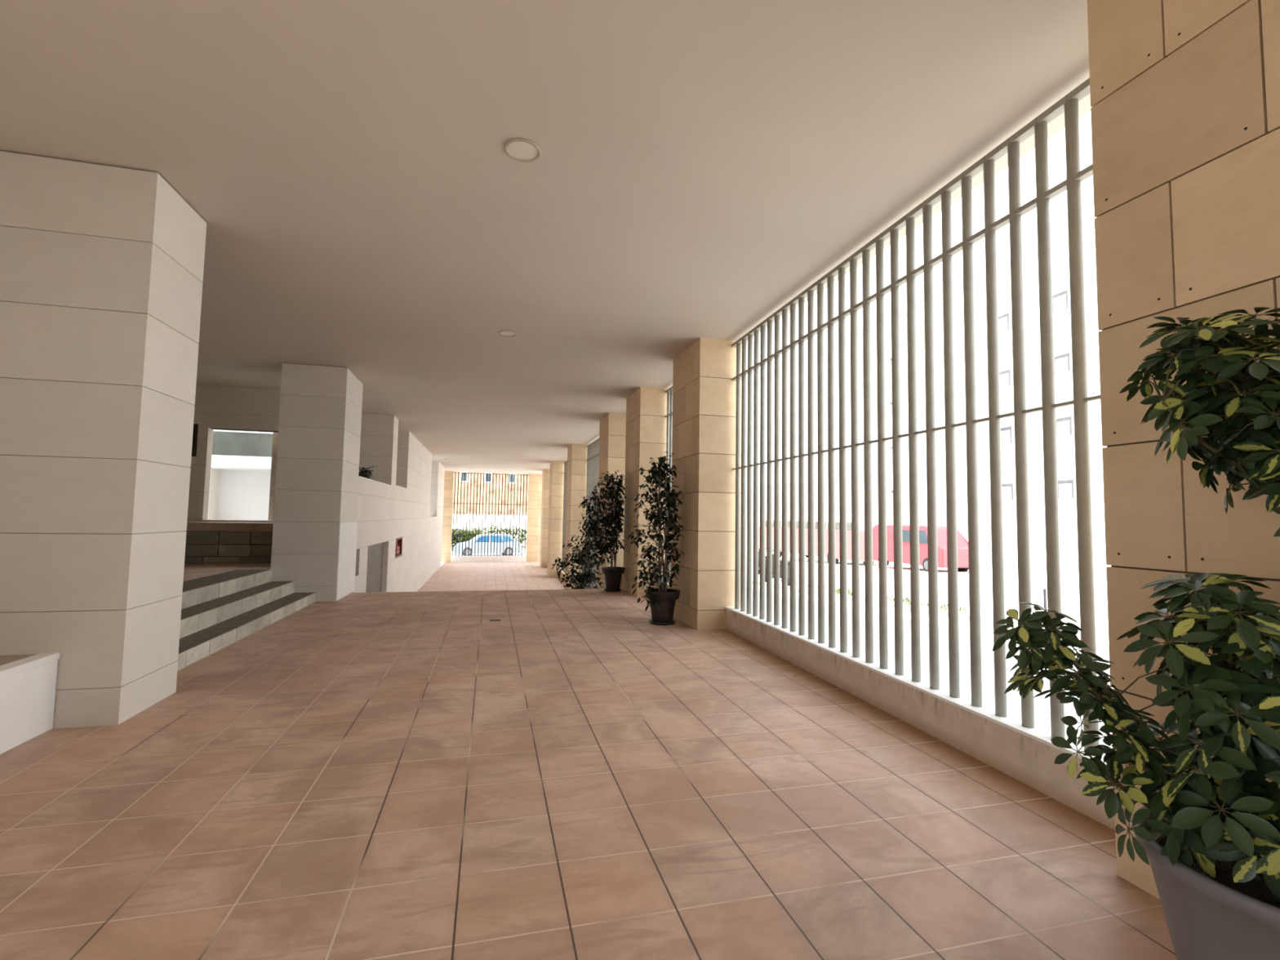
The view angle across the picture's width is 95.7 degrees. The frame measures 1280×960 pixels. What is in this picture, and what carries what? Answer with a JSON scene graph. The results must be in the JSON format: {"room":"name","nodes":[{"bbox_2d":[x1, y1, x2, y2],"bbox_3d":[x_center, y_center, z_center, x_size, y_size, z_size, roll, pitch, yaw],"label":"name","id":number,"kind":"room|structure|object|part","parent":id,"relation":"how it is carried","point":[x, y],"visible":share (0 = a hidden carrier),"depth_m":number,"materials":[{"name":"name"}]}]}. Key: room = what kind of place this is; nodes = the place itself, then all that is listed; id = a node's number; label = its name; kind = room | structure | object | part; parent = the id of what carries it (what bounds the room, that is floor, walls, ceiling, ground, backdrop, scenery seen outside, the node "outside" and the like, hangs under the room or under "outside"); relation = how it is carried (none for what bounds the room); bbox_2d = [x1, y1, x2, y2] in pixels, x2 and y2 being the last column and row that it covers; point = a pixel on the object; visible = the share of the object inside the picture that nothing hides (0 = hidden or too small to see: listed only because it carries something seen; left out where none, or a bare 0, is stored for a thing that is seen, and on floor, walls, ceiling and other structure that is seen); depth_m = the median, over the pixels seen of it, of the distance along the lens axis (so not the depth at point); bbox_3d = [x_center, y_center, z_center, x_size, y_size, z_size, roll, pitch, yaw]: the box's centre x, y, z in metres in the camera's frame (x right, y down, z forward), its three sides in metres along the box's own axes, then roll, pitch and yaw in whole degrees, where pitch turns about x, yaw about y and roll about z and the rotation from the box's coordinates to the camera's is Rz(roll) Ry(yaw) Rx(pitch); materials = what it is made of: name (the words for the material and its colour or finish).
{"room":"covered building walkway","nodes":[
{"label":"covered building walkway","id":0,"kind":"room"},
{"bbox_2d":[182,563,271,581],"bbox_3d":[-7.444,1.511,6.696,4.215,0.520,6.840,2,-4,-14],"label":"floor","id":1,"kind":"structure","parent":0,"point":[191,571],"depth_m":9.43,"materials":[{"name":"ceramic"}]},
{"bbox_2d":[184,530,272,563],"bbox_3d":[-8.160,1.439,10.267,4.600,1.090,0.508,2,-4,-14],"label":"wall","id":2,"kind":"structure","parent":0,"point":[201,546],"depth_m":10.25,"materials":[{"name":"brown stone"}]},
{"bbox_2d":[186,521,273,531],"bbox_3d":[-8.076,0.849,10.699,4.940,0.145,1.180,2,-4,-14],"label":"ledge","id":3,"kind":"structure","parent":2,"relation":"on","point":[191,526],"depth_m":10.31,"materials":[{"name":"brown stone"}]},
{"bbox_2d":[186,384,280,522],"bbox_3d":[-8.694,-0.461,11.341,4.380,2.800,0.220,2,-4,-14],"label":"wall","id":4,"kind":"structure","parent":0,"point":[216,407],"depth_m":11.40,"materials":[{"name":"beige stone"}]},
{"bbox_2d":[191,423,198,456],"bbox_3d":[-8.705,-0.773,11.325,0.170,0.640,0.040,2,-4,-14],"label":"window","id":5,"kind":"structure","parent":4,"relation":"in","point":[195,426],"depth_m":11.31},
{"bbox_2d":[201,519,273,521],"bbox_3d":[-7.542,0.817,11.559,1.960,0.025,0.270,2,-4,-14],"label":"trim","id":6,"kind":"structure","parent":4,"relation":"attached to","point":[207,519],"depth_m":11.36,"materials":[{"name":"beige stone"}]},
{"bbox_2d":[267,432,278,519],"bbox_3d":[-9.748,0.300,22.083,1.030,3.000,20.400,2,-4,-14],"label":"wall","id":7,"kind":"structure","parent":0,"point":[275,435],"depth_m":12.10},
{"bbox_2d":[351,413,444,592],"bbox_3d":[-8.327,1.331,20.580,1.000,5.200,20.500,2,-4,-14],"label":"wall","id":8,"kind":"structure","parent":0,"point":[385,513],"depth_m":15.86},
{"bbox_2d":[336,521,357,600],"bbox_3d":[-5.142,1.383,10.191,0.010,1.287,1.290,2,-4,-14],"label":"wall","id":9,"kind":"structure","parent":8,"relation":"attached to","point":[348,531],"depth_m":10.12,"materials":[{"name":"white paint"}]},
{"bbox_2d":[365,542,383,592],"bbox_3d":[-6.066,2.459,13.003,0.080,2.070,2.510,2,-4,-14],"label":"door","id":10,"kind":"structure","parent":8,"relation":"in","point":[375,553],"depth_m":13.30,"materials":[{"name":"grey metal"}]},
{"bbox_2d":[358,475,435,517],"bbox_3d":[-7.483,0.801,18.864,0.285,0.890,16.660,2,-4,-14],"label":"trim","id":11,"kind":"structure","parent":8,"relation":"attached to","point":[358,476],"depth_m":12.87,"materials":[{"name":"beige stone"}]},
{"bbox_2d":[395,537,402,557],"bbox_3d":[-6.729,1.855,16.002,0.130,0.510,1.230,2,-4,-14],"label":"cabinet","id":12,"kind":"object","parent":8,"relation":"attached to","point":[398,540],"visible":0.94,"depth_m":16.36,"materials":[{"name":"red metal"}]},
{"bbox_2d":[440,471,453,562],"bbox_3d":[-11.465,2.083,33.303,1.300,5.200,0.350,2,-4,-14],"label":"wall","id":13,"kind":"structure","parent":0,"point":[449,475],"depth_m":33.24,"materials":[{"name":"stone"}]},
{"bbox_2d":[417,561,564,591],"bbox_3d":[-5.471,4.214,22.624,5.750,0.200,23.650,2,-4,-14],"label":"floor","id":14,"kind":"structure","parent":0,"point":[460,575],"depth_m":25.35,"materials":[{"name":"beige tile"}]},
{"bbox_2d":[539,469,549,568],"bbox_3d":[-4.970,2.063,31.286,0.630,5.200,1.200,2,-4,-14],"label":"stone pillar","id":15,"kind":"structure","parent":14,"relation":"on","point":[545,473],"depth_m":30.71,"materials":[{"name":"stone"}]},
{"bbox_2d":[546,460,564,577],"bbox_3d":[-3.758,1.778,26.444,0.710,5.200,1.200,2,-4,-14],"label":"stone pillar","id":16,"kind":"structure","parent":14,"relation":"on","point":[557,468],"depth_m":25.88,"materials":[{"name":"stone"}]},
{"bbox_2d":[564,444,587,589],"bbox_3d":[-2.157,1.414,20.258,0.710,5.200,1.200,2,-4,-14],"label":"stone pillar","id":17,"kind":"structure","parent":14,"relation":"on","point":[576,453],"depth_m":19.74,"materials":[{"name":"stone"}]},
{"bbox_2d":[551,534,604,589],"bbox_3d":[-1.391,2.391,12.900,1.202,2.346,0.873,2,-4,-14],"label":"potted ficus","id":18,"kind":"object","parent":14,"relation":"on","point":[581,578],"visible":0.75,"depth_m":12.85,"materials":[{"name":"plant"}]},
{"bbox_2d":[595,413,626,588],"bbox_3d":[-0.581,1.055,14.169,0.710,5.200,1.200,2,-4,-14],"label":"stone pillar","id":19,"kind":"structure","parent":14,"relation":"on","point":[612,427],"depth_m":13.68,"materials":[{"name":"stone"}]},
{"bbox_2d":[525,474,542,561],"bbox_3d":[-6.136,2.258,34.672,1.190,5.200,0.350,2,-4,-14],"label":"wall","id":20,"kind":"structure","parent":0,"point":[535,481],"depth_m":34.46,"materials":[{"name":"stone"}]},
{"bbox_2d":[450,555,526,562],"bbox_3d":[-8.799,4.593,33.783,4.260,0.340,0.270,2,-4,-14],"label":"sill","id":21,"kind":"structure","parent":20,"relation":"attached to","point":[453,558],"depth_m":33.64,"materials":[{"name":"beige stone"}]},
{"bbox_2d":[452,471,528,555],"bbox_3d":[-8.758,2.018,33.951,4.260,4.820,0.054,2,-4,-14],"label":"grille","id":22,"kind":"object","parent":21,"relation":"on","point":[454,503],"visible":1,"depth_m":33.92,"materials":[{"name":"metal"}]},
{"bbox_3d":[-8.747,1.410,33.989,4.260,0.030,0.030,2,-4,-14],"label":"rail","id":23,"kind":"part","parent":22,"relation":"part of","materials":[{"name":"metal"}]},
{"bbox_3d":[-8.718,-0.367,34.101,4.260,0.040,0.050,2,-4,-14],"label":"rail","id":24,"kind":"part","parent":22,"relation":"part of","materials":[{"name":"metal"}]},
{"bbox_2d":[0,0,1092,474],"bbox_3d":[-5.912,-1.856,14.305,11.150,0.450,40.400,2,-4,-14],"label":"ceiling","id":25,"kind":"structure","parent":0,"point":[702,165],"depth_m":3.89,"materials":[{"name":"paint"}]},
{"bbox_2d":[497,330,516,337],"bbox_3d":[-1.783,-1.966,7.797,0.248,0.012,0.248,2,-4,-14],"label":"recessed light","id":26,"kind":"object","parent":25,"relation":"in","point":[504,333],"visible":1,"depth_m":7.79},
{"bbox_2d":[503,137,542,162],"bbox_3d":[-0.781,-2.197,3.869,0.248,0.012,0.248,2,-4,-14],"label":"recessed light","id":27,"kind":"object","parent":25,"relation":"in","point":[521,149],"visible":1,"depth_m":3.86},
{"bbox_2d":[559,569,564,582],"bbox_3d":[-2.794,4.027,23.250,0.269,0.340,5.200,2,-4,-14],"label":"wall","id":28,"kind":"structure","parent":0,"point":[562,573],"depth_m":24.87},
{"bbox_2d":[561,460,567,572],"bbox_3d":[-2.786,1.457,23.404,0.064,4.810,5.196,2,-4,-14],"label":"grille","id":29,"kind":"object","parent":28,"relation":"in","point":[565,473],"visible":0.19,"depth_m":25.27,"materials":[{"name":"grey metal"}]},
{"bbox_2d":[0,588,1177,959],"bbox_3d":[-1.046,2.298,3.034,7.030,1.300,16.650,2,-4,-14],"label":"floor","id":30,"kind":"structure","parent":0,"point":[571,775],"depth_m":2.85,"materials":[{"name":"tile"}]},
{"bbox_2d":[0,652,60,754],"bbox_3d":[-3.079,1.113,-0.922,0.850,0.500,9.685,2,-4,-14],"label":"wall","id":31,"kind":"structure","parent":30,"relation":"on","point":[28,682],"depth_m":3.63,"materials":[{"name":"white paint"}]},
{"bbox_2d":[0,150,206,728],"bbox_3d":[-4.082,-0.278,4.304,0.980,3.900,0.750,2,-4,-14],"label":"column","id":32,"kind":"structure","parent":30,"relation":"on","point":[102,266],"depth_m":4.01,"materials":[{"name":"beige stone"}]},
{"bbox_2d":[177,569,315,671],"bbox_3d":[-5.205,1.559,6.897,1.153,0.525,4.995,2,-4,-14],"label":"stone steps","id":33,"kind":"structure","parent":30,"relation":"on","point":[220,611],"depth_m":7.20,"materials":[{"name":"stone"}]},
{"bbox_2d":[270,362,363,601],"bbox_3d":[-5.587,0.065,10.117,0.980,3.900,1.240,2,-4,-14],"label":"column","id":34,"kind":"structure","parent":30,"relation":"on","point":[318,453],"depth_m":9.54,"materials":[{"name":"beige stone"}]},
{"bbox_2d":[576,470,626,591],"bbox_3d":[-0.774,0.996,11.472,1.010,2.369,0.922,2,-4,-17],"label":"potted ficus","id":35,"kind":"object","parent":30,"relation":"on","point":[613,575],"visible":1,"depth_m":11.38,"materials":[{"name":"green plant"}]},
{"bbox_2d":[601,566,625,590],"bbox_3d":[-0.532,1.953,11.470,0.480,0.430,0.480,2,-4,-14],"label":"pot","id":36,"kind":"object","parent":35,"relation":"attached to","point":[613,575],"depth_m":11.33,"materials":[{"name":"black plastic"}]},
{"bbox_2d":[622,386,668,596],"bbox_3d":[0.168,0.241,11.400,0.690,3.900,1.180,2,-4,-14],"label":"stone pillar","id":37,"kind":"structure","parent":30,"relation":"on","point":[646,407],"depth_m":10.91,"materials":[{"name":"stone"}]},
{"bbox_2d":[627,451,684,625],"bbox_3d":[0.195,0.788,8.069,0.775,2.387,0.815,2,-4,-14],"label":"potted ficus","id":38,"kind":"object","parent":30,"relation":"on","point":[662,601],"visible":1,"depth_m":8.00,"materials":[{"name":"green plant"}]},
{"bbox_2d":[644,588,680,622],"bbox_3d":[0.313,1.751,8.048,0.500,0.430,0.500,2,-4,-14],"label":"pot","id":39,"kind":"object","parent":38,"relation":"on","point":[662,602],"depth_m":7.90,"materials":[{"name":"black plastic"}]},
{"bbox_2d":[670,337,742,630],"bbox_3d":[0.958,0.064,8.387,0.670,3.900,1.200,2,-4,-14],"label":"stone pillar","id":40,"kind":"structure","parent":30,"relation":"on","point":[704,389],"depth_m":7.84,"materials":[{"name":"stone"}]},
{"bbox_2d":[992,306,1279,959],"bbox_3d":[1.615,0.542,1.569,1.006,2.108,0.721,1,-4,-4],"label":"potted schefflera","id":41,"kind":"object","parent":30,"relation":"on","point":[1211,845],"visible":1,"depth_m":1.59,"materials":[{"name":"green plant"}]},
{"bbox_2d":[1131,805,1279,959],"bbox_3d":[1.762,1.311,1.538,0.684,0.575,0.684,2,-4,-14],"label":"pot","id":42,"kind":"object","parent":41,"relation":"on","point":[1210,914],"depth_m":1.51,"materials":[{"name":"grey plastic"}]},
{"bbox_2d":[1087,0,1279,899],"bbox_3d":[2.550,-0.308,2.075,0.751,3.900,1.200,2,-4,-14],"label":"stone pillar","id":43,"kind":"structure","parent":30,"relation":"on","point":[1185,94],"depth_m":2.31,"materials":[{"name":"stone"}]},
{"bbox_2d":[724,606,1115,830],"bbox_3d":[1.870,1.684,5.154,0.389,0.290,5.320,2,-4,-14],"label":"wall","id":44,"kind":"structure","parent":0,"point":[1027,755],"depth_m":3.89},
{"bbox_2d":[731,77,1100,751],"bbox_3d":[1.867,-0.238,5.268,0.064,3.560,5.316,2,-4,-13],"label":"grille","id":45,"kind":"object","parent":44,"relation":"in","point":[1068,104],"visible":0.95,"depth_m":4.27,"materials":[{"name":"white metal"}]},
{"bbox_3d":[1.897,-1.994,5.378,0.062,0.040,5.316,2,-4,-13],"label":"rail","id":46,"kind":"part","parent":45,"relation":"part of","materials":[{"name":"white metal"}]},
{"bbox_3d":[1.889,-1.525,5.349,0.050,0.030,5.316,2,-4,-13],"label":"rail","id":47,"kind":"part","parent":45,"relation":"part of","materials":[{"name":"grey metal"}]},
{"bbox_3d":[1.868,-0.298,5.271,0.030,0.018,5.316,2,-4,-13],"label":"rail","id":48,"kind":"part","parent":45,"relation":"part of","materials":[{"name":"grey metal"}]},
{"bbox_3d":[0.721,1.961,9.833,0.269,0.290,1.930,2,-4,-14],"label":"wall","id":49,"kind":"structure","parent":0,"visible":0},
{"bbox_2d":[664,386,673,582],"bbox_3d":[0.718,0.039,9.945,0.064,3.560,1.926,2,-4,-14],"label":"grille","id":50,"kind":"object","parent":49,"relation":"in","point":[669,392],"visible":0.07,"depth_m":10.65,"materials":[{"name":"grey metal"}]},
{"bbox_3d":[0.748,-1.718,10.056,0.062,0.040,1.926,2,-4,-14],"label":"rail","id":51,"kind":"part","parent":50,"relation":"part of","materials":[{"name":"white metal"}]},
{"bbox_3d":[-7.291,1.006,14.359,1.590,0.700,5.040,2,-4,-14],"label":"floor","id":52,"kind":"structure","parent":0,"visible":0},
{"bbox_3d":[-6.461,0.365,13.122,0.640,0.450,2.160,2,-4,-14],"label":"floor","id":53,"kind":"structure","parent":52,"relation":"on","visible":0},
{"bbox_2d":[358,466,376,479],"bbox_3d":[-6.414,-0.102,13.418,0.630,0.520,0.596,2,-4,-14],"label":"plant","id":54,"kind":"object","parent":53,"relation":"on","point":[364,473],"visible":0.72,"depth_m":13.33,"materials":[{"name":"green plant"}]},
{"bbox_3d":[-6.416,0.007,13.393,0.370,0.300,0.370,2,-4,-14],"label":"pot","id":55,"kind":"part","parent":54,"relation":"part of","materials":[{"name":"black plastic"}]},
{"bbox_3d":[-1.206,3.666,17.113,0.269,0.340,5.100,2,-4,-14],"label":"wall","id":56,"kind":"structure","parent":0,"visible":0},
{"bbox_2d":[585,437,599,589],"bbox_3d":[-1.197,1.095,17.266,0.064,4.810,5.096,2,-4,-14],"label":"grille","id":57,"kind":"object","parent":56,"relation":"in","point":[593,449],"visible":0.09,"depth_m":18.59,"materials":[{"name":"grey metal"}]},
{"label":"outside","id":58,"kind":"structure","parent":0,"visible":0},
{"bbox_2d":[450,529,1114,736],"bbox_3d":[-4.117,5.697,55.504,140.000,1.270,170.000,2,-4,-14],"label":"ground","id":59,"kind":"structure","parent":58,"point":[1069,580],"depth_m":10.54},
{"bbox_2d":[453,533,521,555],"bbox_3d":[-10.587,4.500,40.243,4.385,1.519,1.870,2,-4,-22],"label":"parked car","id":60,"kind":"object","parent":59,"relation":"on","point":[480,535],"visible":0.72,"depth_m":39.55,"materials":[{"name":"blue paint"}]},
{"bbox_2d":[451,524,526,549],"bbox_3d":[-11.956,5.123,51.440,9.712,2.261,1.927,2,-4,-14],"label":"hedge","id":61,"kind":"object","parent":59,"relation":"on","point":[493,526],"visible":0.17,"depth_m":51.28,"materials":[{"name":"green plant"}]},
{"bbox_2d":[452,471,528,537],"bbox_3d":[-20.310,1.668,79.847,25.100,12.800,15.300,2,-4,-14],"label":"building","id":62,"kind":"structure","parent":59,"relation":"on","point":[456,473],"depth_m":72.54,"materials":[{"name":"beige stone"}]},
{"bbox_3d":[-21.812,-0.413,71.888,0.660,1.060,0.030,2,-4,-14],"label":"pane","id":63,"kind":"part","parent":62,"relation":"part of","materials":[{"name":"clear glass"}]},
{"bbox_3d":[-19.005,-0.320,72.609,0.660,1.060,0.030,2,-4,-14],"label":"pane","id":64,"kind":"part","parent":62,"relation":"part of","materials":[{"name":"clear glass"}]},
{"bbox_3d":[-16.197,-0.228,73.330,0.660,1.060,0.030,2,-4,-14],"label":"pane","id":65,"kind":"part","parent":62,"relation":"part of","materials":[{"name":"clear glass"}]},
{"bbox_2d":[751,547,766,574],"bbox_3d":[4.465,2.975,20.840,0.605,1.018,1.590,2,-4,-14],"label":"scooter","id":66,"kind":"object","parent":59,"relation":"on","point":[752,548],"visible":0.12,"depth_m":21.14,"materials":[{"name":"metal"}]},
{"bbox_2d":[764,550,790,586],"bbox_3d":[3.920,2.529,16.587,0.605,1.018,1.590,2,-4,-14],"label":"scooter","id":67,"kind":"object","parent":59,"relation":"on","point":[780,561],"visible":0.2,"depth_m":16.13,"materials":[{"name":"metal"}]},
{"bbox_2d":[758,514,890,564],"bbox_3d":[11.373,3.716,37.282,2.570,3.000,12.020,2,-4,-14],"label":"city bus","id":68,"kind":"object","parent":59,"relation":"on","point":[861,517],"visible":0.26,"depth_m":34.02,"materials":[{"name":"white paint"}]},
{"bbox_2d":[795,581,968,613],"bbox_3d":[5.052,2.721,14.092,1.103,0.425,8.012,2,-4,-10],"label":"grass tufts","id":69,"kind":"object","parent":59,"relation":"on","point":[837,591],"visible":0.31,"depth_m":12.37,"materials":[{"name":"green plant"}]},
{"bbox_2d":[872,524,968,571],"bbox_3d":[13.149,3.166,27.221,1.970,2.050,4.900,2,-4,-14],"label":"van","id":70,"kind":"object","parent":59,"relation":"on","point":[962,544],"visible":0.44,"depth_m":25.83,"materials":[{"name":"paint"}]},
{"bbox_2d":[745,579,1109,653],"bbox_3d":[4.521,2.844,12.999,0.160,0.828,19.190,2,-4,-14],"label":"kerb","id":71,"kind":"object","parent":59,"relation":"on","point":[1100,646],"visible":0.09,"depth_m":10.08,"materials":[{"name":"concrete"}]},
{"bbox_2d":[857,214,1111,573],"bbox_3d":[25.880,-2.834,30.507,14.900,17.300,28.100,2,-4,-14],"label":"building","id":72,"kind":"structure","parent":59,"relation":"on","point":[1068,553],"depth_m":30.15,"materials":[{"name":"stone"}]},
{"bbox_3d":[16.986,-4.751,38.834,0.010,0.680,0.670,2,-4,-14],"label":"pane","id":73,"kind":"part","parent":72,"relation":"part of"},
{"bbox_3d":[19.162,-8.228,30.808,0.010,0.680,0.820,2,-4,-14],"label":"pane","id":74,"kind":"part","parent":72,"relation":"part of","materials":[{"name":"white glass"}]},
{"bbox_3d":[19.112,-5.234,30.619,0.010,0.680,0.820,2,-4,-14],"label":"pane","id":75,"kind":"part","parent":72,"relation":"part of","materials":[{"name":"white glass"}]},
{"bbox_3d":[19.062,-2.240,30.430,0.010,0.680,0.820,2,-4,-14],"label":"pane","id":76,"kind":"part","parent":72,"relation":"part of","materials":[{"name":"white glass"}]},
{"bbox_3d":[19.013,0.703,30.244,0.010,0.680,0.820,2,-4,-14],"label":"pane","id":77,"kind":"part","parent":72,"relation":"part of","materials":[{"name":"white glass"}]},
{"bbox_3d":[19.988,-8.415,27.619,0.010,0.680,0.620,2,-4,-14],"label":"pane","id":78,"kind":"part","parent":72,"relation":"part of","materials":[{"name":"white glass"}]},
{"bbox_3d":[19.938,-5.422,27.430,0.010,0.680,0.620,2,-4,-14],"label":"pane","id":79,"kind":"part","parent":72,"relation":"part of","materials":[{"name":"white glass"}]},
{"bbox_3d":[19.888,-2.428,27.240,0.010,0.680,0.620,2,-4,-14],"label":"pane","id":80,"kind":"part","parent":72,"relation":"part of","materials":[{"name":"white glass"}]},
{"bbox_3d":[19.839,0.516,27.055,0.010,0.680,0.620,2,-4,-14],"label":"pane","id":81,"kind":"part","parent":72,"relation":"part of","materials":[{"name":"white glass"}]},
{"bbox_2d":[1043,588,1047,629],"bbox_3d":[5.996,1.964,8.575,0.037,0.700,0.037,0,-4,8],"label":"marker post","id":82,"kind":"object","parent":59,"relation":"on","point":[1044,589],"visible":0.35,"depth_m":8.57,"materials":[{"name":"metal"}]},
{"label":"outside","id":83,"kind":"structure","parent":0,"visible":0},
{"bbox_3d":[-14.850,1.668,20.496,9.550,0.300,20.760,2,-4,-14],"label":"courtyard","id":84,"kind":"object","parent":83,"visible":0},
{"bbox_2d":[208,429,273,519],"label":"window","id":85,"kind":"structure","parent":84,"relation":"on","point":[241,468],"depth_m":16.26,"materials":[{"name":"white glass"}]},
{"bbox_3d":[-10.758,-0.963,15.683,1.570,0.640,0.030,2,-4,-14],"label":"balcony glass","id":86,"kind":"part","parent":85,"relation":"part of","materials":[{"name":"glass"}]},
{"bbox_3d":[-10.752,-1.302,15.700,1.570,0.040,0.080,2,-4,-14],"label":"handrail","id":87,"kind":"part","parent":85,"relation":"part of","materials":[{"name":"white metal"}]}
]}

